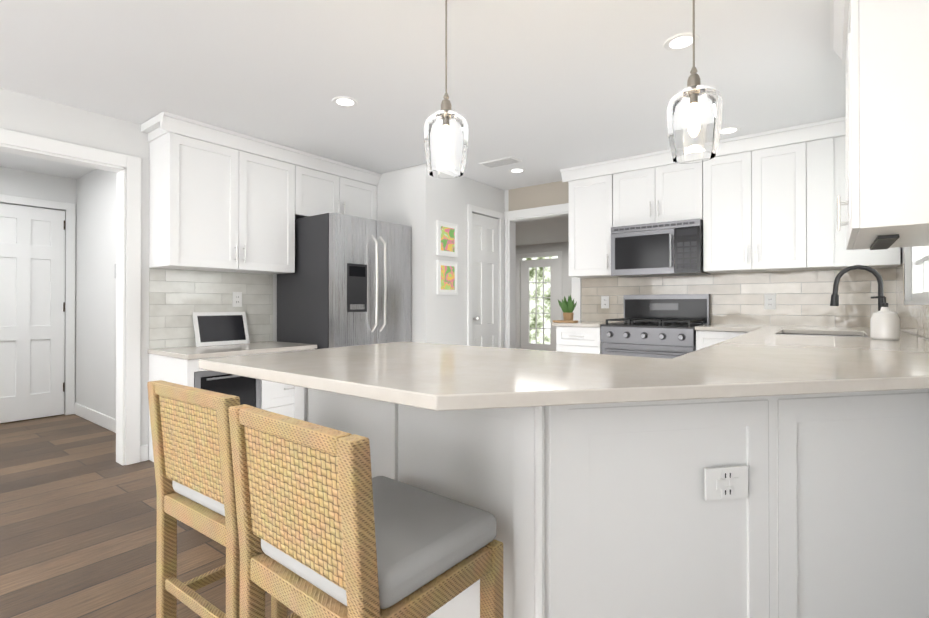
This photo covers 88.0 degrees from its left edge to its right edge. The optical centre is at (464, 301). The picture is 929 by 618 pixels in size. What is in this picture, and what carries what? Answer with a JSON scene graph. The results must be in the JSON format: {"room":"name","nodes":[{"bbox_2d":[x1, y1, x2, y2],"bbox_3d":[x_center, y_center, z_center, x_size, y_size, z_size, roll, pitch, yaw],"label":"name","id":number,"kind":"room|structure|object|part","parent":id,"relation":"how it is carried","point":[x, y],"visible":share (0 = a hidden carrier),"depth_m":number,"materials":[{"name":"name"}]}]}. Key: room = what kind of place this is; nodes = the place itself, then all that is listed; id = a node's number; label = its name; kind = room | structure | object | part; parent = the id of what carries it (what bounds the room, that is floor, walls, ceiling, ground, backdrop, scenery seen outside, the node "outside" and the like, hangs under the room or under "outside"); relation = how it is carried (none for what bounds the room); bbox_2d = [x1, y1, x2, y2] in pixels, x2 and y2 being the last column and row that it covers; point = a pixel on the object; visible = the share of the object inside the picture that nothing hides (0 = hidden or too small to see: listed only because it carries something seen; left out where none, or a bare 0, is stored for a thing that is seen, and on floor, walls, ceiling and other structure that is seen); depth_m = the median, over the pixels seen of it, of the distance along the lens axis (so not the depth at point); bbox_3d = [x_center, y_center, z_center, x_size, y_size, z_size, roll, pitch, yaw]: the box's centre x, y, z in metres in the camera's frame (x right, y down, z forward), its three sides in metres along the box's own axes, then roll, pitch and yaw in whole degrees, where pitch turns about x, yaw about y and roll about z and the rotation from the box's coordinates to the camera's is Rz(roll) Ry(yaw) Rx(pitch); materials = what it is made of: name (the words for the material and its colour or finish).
{"room":"kitchen","nodes":[
{"label":"kitchen","id":0,"kind":"room"},
{"bbox_2d":[0,166,71,414],"bbox_3d":[-4.746,-0.059,3.671,0.120,2.320,3.060,0,0,37],"label":"wall","id":1,"kind":"structure","parent":0,"point":[14,182],"depth_m":4.53,"materials":[{"name":"paint"}]},
{"bbox_2d":[0,203,64,422],"bbox_3d":[-4.069,0.104,4.443,0.111,1.984,0.602,0,0,37],"label":"hall door","id":2,"kind":"structure","parent":1,"relation":"in","point":[32,300],"depth_m":4.51,"materials":[{"name":"white wood"}]},
{"bbox_2d":[72,169,116,418],"bbox_3d":[-3.005,-0.057,4.173,2.038,2.320,0.150,0,0,37],"label":"wall","id":3,"kind":"structure","parent":0,"point":[92,196],"depth_m":4.39,"materials":[{"name":"paint"}]},
{"bbox_2d":[74,403,148,449],"bbox_3d":[-3.035,1.048,4.128,2.038,0.110,0.016,0,0,37],"label":"baseboard","id":4,"kind":"structure","parent":3,"relation":"attached to","point":[99,418],"depth_m":4.31,"materials":[{"name":"white"}]},
{"bbox_2d":[0,88,276,459],"bbox_3d":[-2.671,-0.064,2.829,0.120,2.320,7.840,0,0,37],"label":"wall","id":5,"kind":"structure","parent":0,"point":[27,114],"depth_m":3.16,"materials":[{"name":"paint"}]},
{"bbox_2d":[0,128,140,465],"bbox_3d":[-2.563,0.053,2.960,0.143,2.088,0.950,0,0,37],"label":"door frame","id":6,"kind":"structure","parent":5,"relation":"attached to","point":[126,168],"depth_m":3.25,"materials":[{"name":"white wood"}]},
{"bbox_2d":[149,268,272,348],"bbox_3d":[-1.912,0.048,3.716,0.006,0.565,0.930,0,0,37],"label":"wall tiles","id":7,"kind":"structure","parent":5,"relation":"attached to","point":[178,298],"depth_m":3.59,"materials":[{"name":"beige tile"}]},
{"bbox_2d":[232,292,241,306],"bbox_3d":[-1.812,-0.019,3.834,0.008,0.118,0.075,0,0,37],"label":"outlet","id":8,"kind":"object","parent":7,"relation":"attached to","point":[236,296],"depth_m":3.83,"materials":[{"name":"white plastic"}]},
{"bbox_2d":[141,111,380,273],"bbox_3d":[-1.510,-0.725,3.934,0.388,0.984,1.871,0,0,37],"label":"upper cabinet","id":9,"kind":"object","parent":5,"relation":"attached to","point":[223,199],"visible":0.9,"depth_m":3.49,"materials":[{"name":"white wood"}]},
{"bbox_2d":[0,414,292,617],"bbox_3d":[-0.470,1.134,4.290,8.400,0.060,13.800,0,0,37],"label":"floor","id":10,"kind":"structure","parent":0,"point":[78,520],"depth_m":2.27,"materials":[{"name":"brown wood"}]},
{"bbox_2d":[147,380,300,617],"bbox_3d":[-0.585,0.653,1.364,0.420,0.868,0.425,0,0,37],"label":"stool","id":11,"kind":"object","parent":10,"relation":"on","point":[192,455],"visible":0.44,"depth_m":1.23,"materials":[{"name":"wicker"}]},
{"bbox_3d":[-0.574,0.496,1.380,0.406,0.065,0.378,0,0,37],"label":"seat","id":12,"kind":"part","parent":11,"relation":"part of","materials":[{"name":"fabric"}]},
{"bbox_2d":[149,349,311,461],"bbox_3d":[-1.658,0.731,3.518,0.648,0.738,0.930,0,0,37],"label":"base cabinet","id":13,"kind":"object","parent":10,"relation":"on","point":[275,397],"visible":0.25,"depth_m":3.26,"materials":[{"name":"white painted wood"}]},
{"bbox_2d":[148,341,316,359],"bbox_3d":[-1.665,0.345,3.517,0.622,0.030,0.941,0,0,37],"label":"countertop","id":14,"kind":"structure","parent":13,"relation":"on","point":[191,352],"depth_m":3.32,"materials":[{"name":"stone"}]},
{"bbox_2d":[192,312,249,346],"bbox_3d":[-1.865,0.206,3.697,0.083,0.253,0.400,0,0,37],"label":"tablet","id":15,"kind":"object","parent":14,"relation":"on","point":[218,328],"visible":0.88,"depth_m":3.68,"materials":[{"name":"white plastic"}]},
{"bbox_2d":[277,213,410,348],"bbox_3d":[-1.008,0.213,4.177,0.848,1.780,0.843,0,0,37],"label":"refrigerator","id":16,"kind":"object","parent":10,"relation":"on","point":[347,283],"visible":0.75,"depth_m":3.87,"materials":[{"name":"grey metal"}]},
{"bbox_2d":[228,404,502,617],"bbox_3d":[-0.202,0.651,1.025,0.424,0.868,0.428,0,0,37],"label":"stool","id":17,"kind":"object","parent":10,"relation":"on","point":[329,526],"visible":1,"depth_m":0.90,"materials":[{"name":"wicker"}]},
{"bbox_3d":[-0.190,0.494,1.040,0.408,0.065,0.381,0,0,37],"label":"seat","id":18,"kind":"part","parent":17,"relation":"part of","materials":[{"name":"fabric"}]},
{"bbox_2d":[556,326,602,353],"bbox_3d":[1.130,0.659,4.295,0.400,0.889,0.636,0,0,37],"label":"base cabinet","id":19,"kind":"object","parent":10,"relation":"on","point":[578,339],"visible":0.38,"depth_m":4.07,"materials":[{"name":"white wood"}]},
{"bbox_2d":[552,321,623,326],"bbox_3d":[1.121,0.198,4.309,0.432,0.028,0.625,0,0,37],"label":"countertop","id":20,"kind":"structure","parent":19,"relation":"on","point":[588,323],"depth_m":4.10,"materials":[{"name":"stone"}]},
{"bbox_2d":[553,320,577,322],"bbox_3d":[0.875,0.172,4.176,0.197,0.019,0.095,0,0,37],"label":"cutting board","id":21,"kind":"object","parent":20,"relation":"on","point":[564,321],"visible":1,"depth_m":4.16,"materials":[{"name":"brown wood"}]},
{"bbox_2d":[558,295,576,319],"bbox_3d":[0.925,0.058,4.311,0.151,0.250,0.184,0,0,37],"label":"plant","id":22,"kind":"object","parent":21,"relation":"on","point":[568,306],"visible":0.9,"depth_m":4.28,"materials":[{"name":"green plant"}]},
{"bbox_2d":[295,386,928,617],"bbox_3d":[0.443,0.645,1.483,1.800,0.890,1.026,0,0,37],"label":"base cabinet","id":23,"kind":"object","parent":10,"relation":"on","point":[603,510],"depth_m":1.18,"materials":[{"name":"white wood"}]},
{"bbox_2d":[199,341,650,410],"bbox_3d":[-0.034,0.184,1.502,1.080,0.028,1.051,0,0,37],"label":"countertop","id":24,"kind":"structure","parent":23,"relation":"on","point":[431,376],"depth_m":1.19,"materials":[{"name":"stone"}]},
{"bbox_2d":[519,325,928,406],"bbox_3d":[1.519,0.186,2.029,0.750,0.028,3.768,0,0,37],"label":"countertop","id":25,"kind":"structure","parent":23,"relation":"on","point":[765,360],"depth_m":1.16,"materials":[{"name":"stone"}]},
{"bbox_2d":[785,334,862,336],"bbox_3d":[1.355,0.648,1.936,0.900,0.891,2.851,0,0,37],"label":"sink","id":26,"kind":"object","parent":25,"relation":"in","point":[785,334],"depth_m":2.98,"materials":[{"name":"white metal"}]},
{"bbox_2d":[779,325,862,327],"bbox_3d":[2.427,0.193,3.270,0.390,0.028,0.693,0,0,37],"label":"countertop","id":27,"kind":"structure","parent":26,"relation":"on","point":[780,326],"depth_m":3.33,"materials":[{"name":"stone"}]},
{"bbox_2d":[830,265,883,310],"bbox_3d":[2.148,-0.014,2.623,0.248,0.376,0.091,0,0,37],"label":"faucet","id":28,"kind":"object","parent":25,"relation":"on","point":[834,301],"visible":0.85,"depth_m":2.63,"materials":[{"name":"black metal"}]},
{"bbox_2d":[870,296,899,339],"bbox_3d":[1.933,0.073,2.210,0.104,0.198,0.102,0,0,37],"label":"soap bottle","id":29,"kind":"object","parent":25,"relation":"on","point":[884,322],"visible":1,"depth_m":2.18,"materials":[{"name":"white ceramic"}]},
{"bbox_2d":[704,465,747,500],"bbox_3d":[0.626,0.433,1.148,0.115,0.075,0.008,0,0,-12],"label":"outlet","id":30,"kind":"object","parent":23,"relation":"attached to","point":[728,482],"visible":1,"depth_m":1.14,"materials":[{"name":"white plastic"}]},
{"bbox_2d":[601,294,709,358],"bbox_3d":[1.563,0.509,3.941,0.700,1.145,0.663,0,0,37],"label":"range","id":31,"kind":"object","parent":10,"relation":"on","point":[658,326],"visible":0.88,"depth_m":3.86,"materials":[{"name":"silver metal"}]},
{"bbox_2d":[696,330,748,349],"bbox_3d":[2.036,0.656,3.604,0.440,0.889,0.636,0,0,37],"label":"base cabinet","id":32,"kind":"object","parent":10,"relation":"on","point":[704,339],"visible":0.06,"depth_m":3.45,"materials":[{"name":"white wood"}]},
{"bbox_2d":[695,324,750,330],"bbox_3d":[1.999,0.194,3.601,0.392,0.028,0.687,0,0,37],"label":"countertop","id":33,"kind":"structure","parent":32,"relation":"on","point":[709,327],"depth_m":3.48,"materials":[{"name":"stone"}]},
{"bbox_2d":[377,166,412,341],"bbox_3d":[-0.731,-0.054,4.577,0.840,2.318,0.100,0,0,37],"label":"wall","id":34,"kind":"structure","parent":0,"point":[394,188],"depth_m":4.42,"materials":[{"name":"paint"}]},
{"bbox_2d":[0,0,845,245],"bbox_3d":[-0.470,-1.246,4.301,8.400,0.060,13.800,0,0,37],"label":"ceiling","id":35,"kind":"structure","parent":0,"point":[545,91],"depth_m":2.55,"materials":[{"name":"paint"}]},
{"bbox_2d":[332,96,357,107],"bbox_3d":[-0.730,-1.219,2.939,0.160,0.006,0.160,0,0,37],"label":"recessed light","id":36,"kind":"object","parent":35,"relation":"in","point":[345,101],"visible":1,"depth_m":2.93,"materials":[{"name":"white plastic"}]},
{"bbox_2d":[424,0,468,178],"bbox_3d":[-0.070,-0.860,1.856,0.176,0.735,0.172,0,0,37],"label":"pendant light","id":37,"kind":"object","parent":35,"relation":"hanging from","point":[446,129],"visible":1,"depth_m":1.79,"materials":[{"name":"clear glass"}]},
{"bbox_2d":[479,156,522,168],"bbox_3d":[0.315,-1.212,4.193,0.340,0.009,0.180,0,0,37],"label":"ceiling vent","id":38,"kind":"object","parent":35,"relation":"in","point":[505,161],"visible":0.98,"depth_m":4.17,"materials":[{"name":"white plastic"}]},
{"bbox_2d":[508,168,525,172],"bbox_3d":[0.487,-1.212,4.451,0.160,0.006,0.160,0,0,37],"label":"recessed light","id":39,"kind":"object","parent":35,"relation":"in","point":[517,170],"visible":0.96,"depth_m":4.44,"materials":[{"name":"white plastic"}]},
{"bbox_2d":[663,32,699,51],"bbox_3d":[1.023,-1.223,2.269,0.160,0.006,0.160,0,0,37],"label":"recessed light","id":40,"kind":"object","parent":35,"relation":"in","point":[679,42],"visible":0.96,"depth_m":2.26,"materials":[{"name":"white plastic"}]},
{"bbox_2d":[667,0,722,163],"bbox_3d":[0.787,-0.861,1.652,0.176,0.735,0.172,0,0,37],"label":"pendant light","id":41,"kind":"object","parent":35,"relation":"hanging from","point":[694,114],"visible":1,"depth_m":1.59,"materials":[{"name":"clear glass"}]},
{"bbox_2d":[720,126,740,134],"bbox_3d":[1.881,-1.217,3.426,0.160,0.006,0.160,0,0,37],"label":"recessed light","id":42,"kind":"object","parent":35,"relation":"in","point":[729,130],"visible":0.81,"depth_m":3.42,"materials":[{"name":"white plastic"}]},
{"bbox_2d":[413,163,504,347],"bbox_3d":[0.007,-0.053,4.757,0.100,2.318,1.283,0,0,37],"label":"wall","id":43,"kind":"structure","parent":0,"point":[419,200],"depth_m":4.38,"materials":[{"name":"paint"}]},
{"bbox_2d":[436,220,457,256],"bbox_3d":[-0.157,-0.576,4.442,0.022,0.310,0.290,0,0,37],"label":"picture frame","id":44,"kind":"object","parent":43,"relation":"attached to","point":[446,245],"depth_m":4.42,"materials":[{"name":"white"}]},
{"bbox_2d":[436,260,457,294],"bbox_3d":[-0.157,-0.220,4.441,0.022,0.310,0.290,0,0,37],"label":"picture frame","id":45,"kind":"object","parent":43,"relation":"attached to","point":[446,271],"depth_m":4.42,"materials":[{"name":"white"}]},
{"bbox_2d":[472,213,497,346],"bbox_3d":[0.226,0.107,4.946,0.111,1.984,0.512,0,0,37],"label":"pantry door","id":46,"kind":"structure","parent":43,"relation":"in","point":[484,281],"depth_m":4.96,"materials":[{"name":"white wood"}]},
{"bbox_2d":[516,242,571,348],"bbox_3d":[2.348,-0.031,9.390,4.540,2.320,0.120,0,0,37],"label":"wall","id":47,"kind":"structure","parent":0,"point":[563,247],"depth_m":9.64,"materials":[{"name":"paint"}]},
{"bbox_2d":[521,258,557,350],"bbox_3d":[1.562,0.124,9.976,0.890,2.000,0.040,0,0,37],"label":"exterior door","id":48,"kind":"structure","parent":47,"relation":"in","point":[539,296],"depth_m":9.98,"materials":[{"name":"white"}]},
{"bbox_2d":[505,181,888,336],"bbox_3d":[1.412,-0.055,4.570,4.260,2.320,0.120,0,0,37],"label":"wall","id":49,"kind":"structure","parent":0,"point":[548,194],"depth_m":4.99,"materials":[{"name":"paint"}]},
{"bbox_2d":[467,203,580,348],"bbox_3d":[0.621,0.062,4.748,0.886,2.087,0.804,0,0,37],"label":"door frame","id":50,"kind":"structure","parent":49,"relation":"attached to","point":[509,260],"depth_m":5.19,"materials":[{"name":"white wood"}]},
{"bbox_2d":[560,116,900,277],"bbox_3d":[1.919,-0.726,3.856,2.328,0.984,0.388,0,0,37],"label":"upper cabinet","id":51,"kind":"object","parent":49,"relation":"attached to","point":[765,201],"visible":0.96,"depth_m":3.57,"materials":[{"name":"white wood"}]},
{"bbox_2d":[611,218,709,277],"bbox_3d":[1.634,-0.430,4.038,0.700,0.415,0.439,0,0,37],"label":"microwave","id":52,"kind":"object","parent":51,"relation":"attached to","point":[669,248],"visible":1,"depth_m":3.89,"materials":[{"name":"silver metal"}]},
{"bbox_2d":[581,267,895,326],"bbox_3d":[2.055,-0.025,3.997,2.298,0.415,0.006,0,0,37],"label":"wall tile","id":53,"kind":"structure","parent":49,"relation":"attached to","point":[803,297],"depth_m":3.76,"materials":[{"name":"beige tile"}]},
{"bbox_2d":[601,296,608,307],"bbox_3d":[1.328,0.005,4.542,0.075,0.118,0.008,0,0,37],"label":"outlet","id":54,"kind":"object","parent":53,"relation":"attached to","point":[604,299],"depth_m":4.54,"materials":[{"name":"white plastic"}]},
{"bbox_2d":[764,294,775,308],"bbox_3d":[2.377,0.001,3.741,0.075,0.118,0.008,0,0,37],"label":"outlet","id":55,"kind":"object","parent":53,"relation":"attached to","point":[769,301],"depth_m":3.74,"materials":[{"name":"white plastic"}]},
{"bbox_2d":[898,247,927,339],"bbox_3d":[0.680,-0.077,0.198,0.120,2.320,7.720,0,0,37],"label":"wall","id":56,"kind":"structure","parent":0,"point":[906,256],"depth_m":2.96,"materials":[{"name":"paint"}]},
{"bbox_2d":[830,0,928,249],"bbox_3d":[1.627,-0.729,1.846,0.353,0.998,0.858,0,0,37],"label":"upper cabinet","id":57,"kind":"object","parent":56,"relation":"attached to","point":[880,48],"visible":1,"depth_m":1.58,"materials":[{"name":"white wood"}]},
{"bbox_2d":[896,263,928,339],"bbox_3d":[2.135,-0.034,2.213,0.006,0.415,2.730,0,0,37],"label":"wall tile","id":58,"kind":"structure","parent":56,"relation":"attached to","point":[914,319],"depth_m":2.73,"materials":[{"name":"beige tile"}]},
{"bbox_2d":[904,246,928,304],"bbox_3d":[2.432,-0.455,2.523,0.094,0.940,1.060,0,0,37],"label":"window","id":59,"kind":"structure","parent":56,"relation":"in","point":[919,275],"depth_m":2.81,"materials":[{"name":"white"}]},
{"label":"outside","id":60,"kind":"structure","parent":0,"visible":0},
{"bbox_2d":[523,256,557,259],"bbox_3d":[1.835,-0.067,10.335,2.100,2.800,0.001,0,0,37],"label":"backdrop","id":61,"kind":"structure","parent":60,"point":[552,257],"depth_m":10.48,"materials":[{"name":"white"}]}
]}

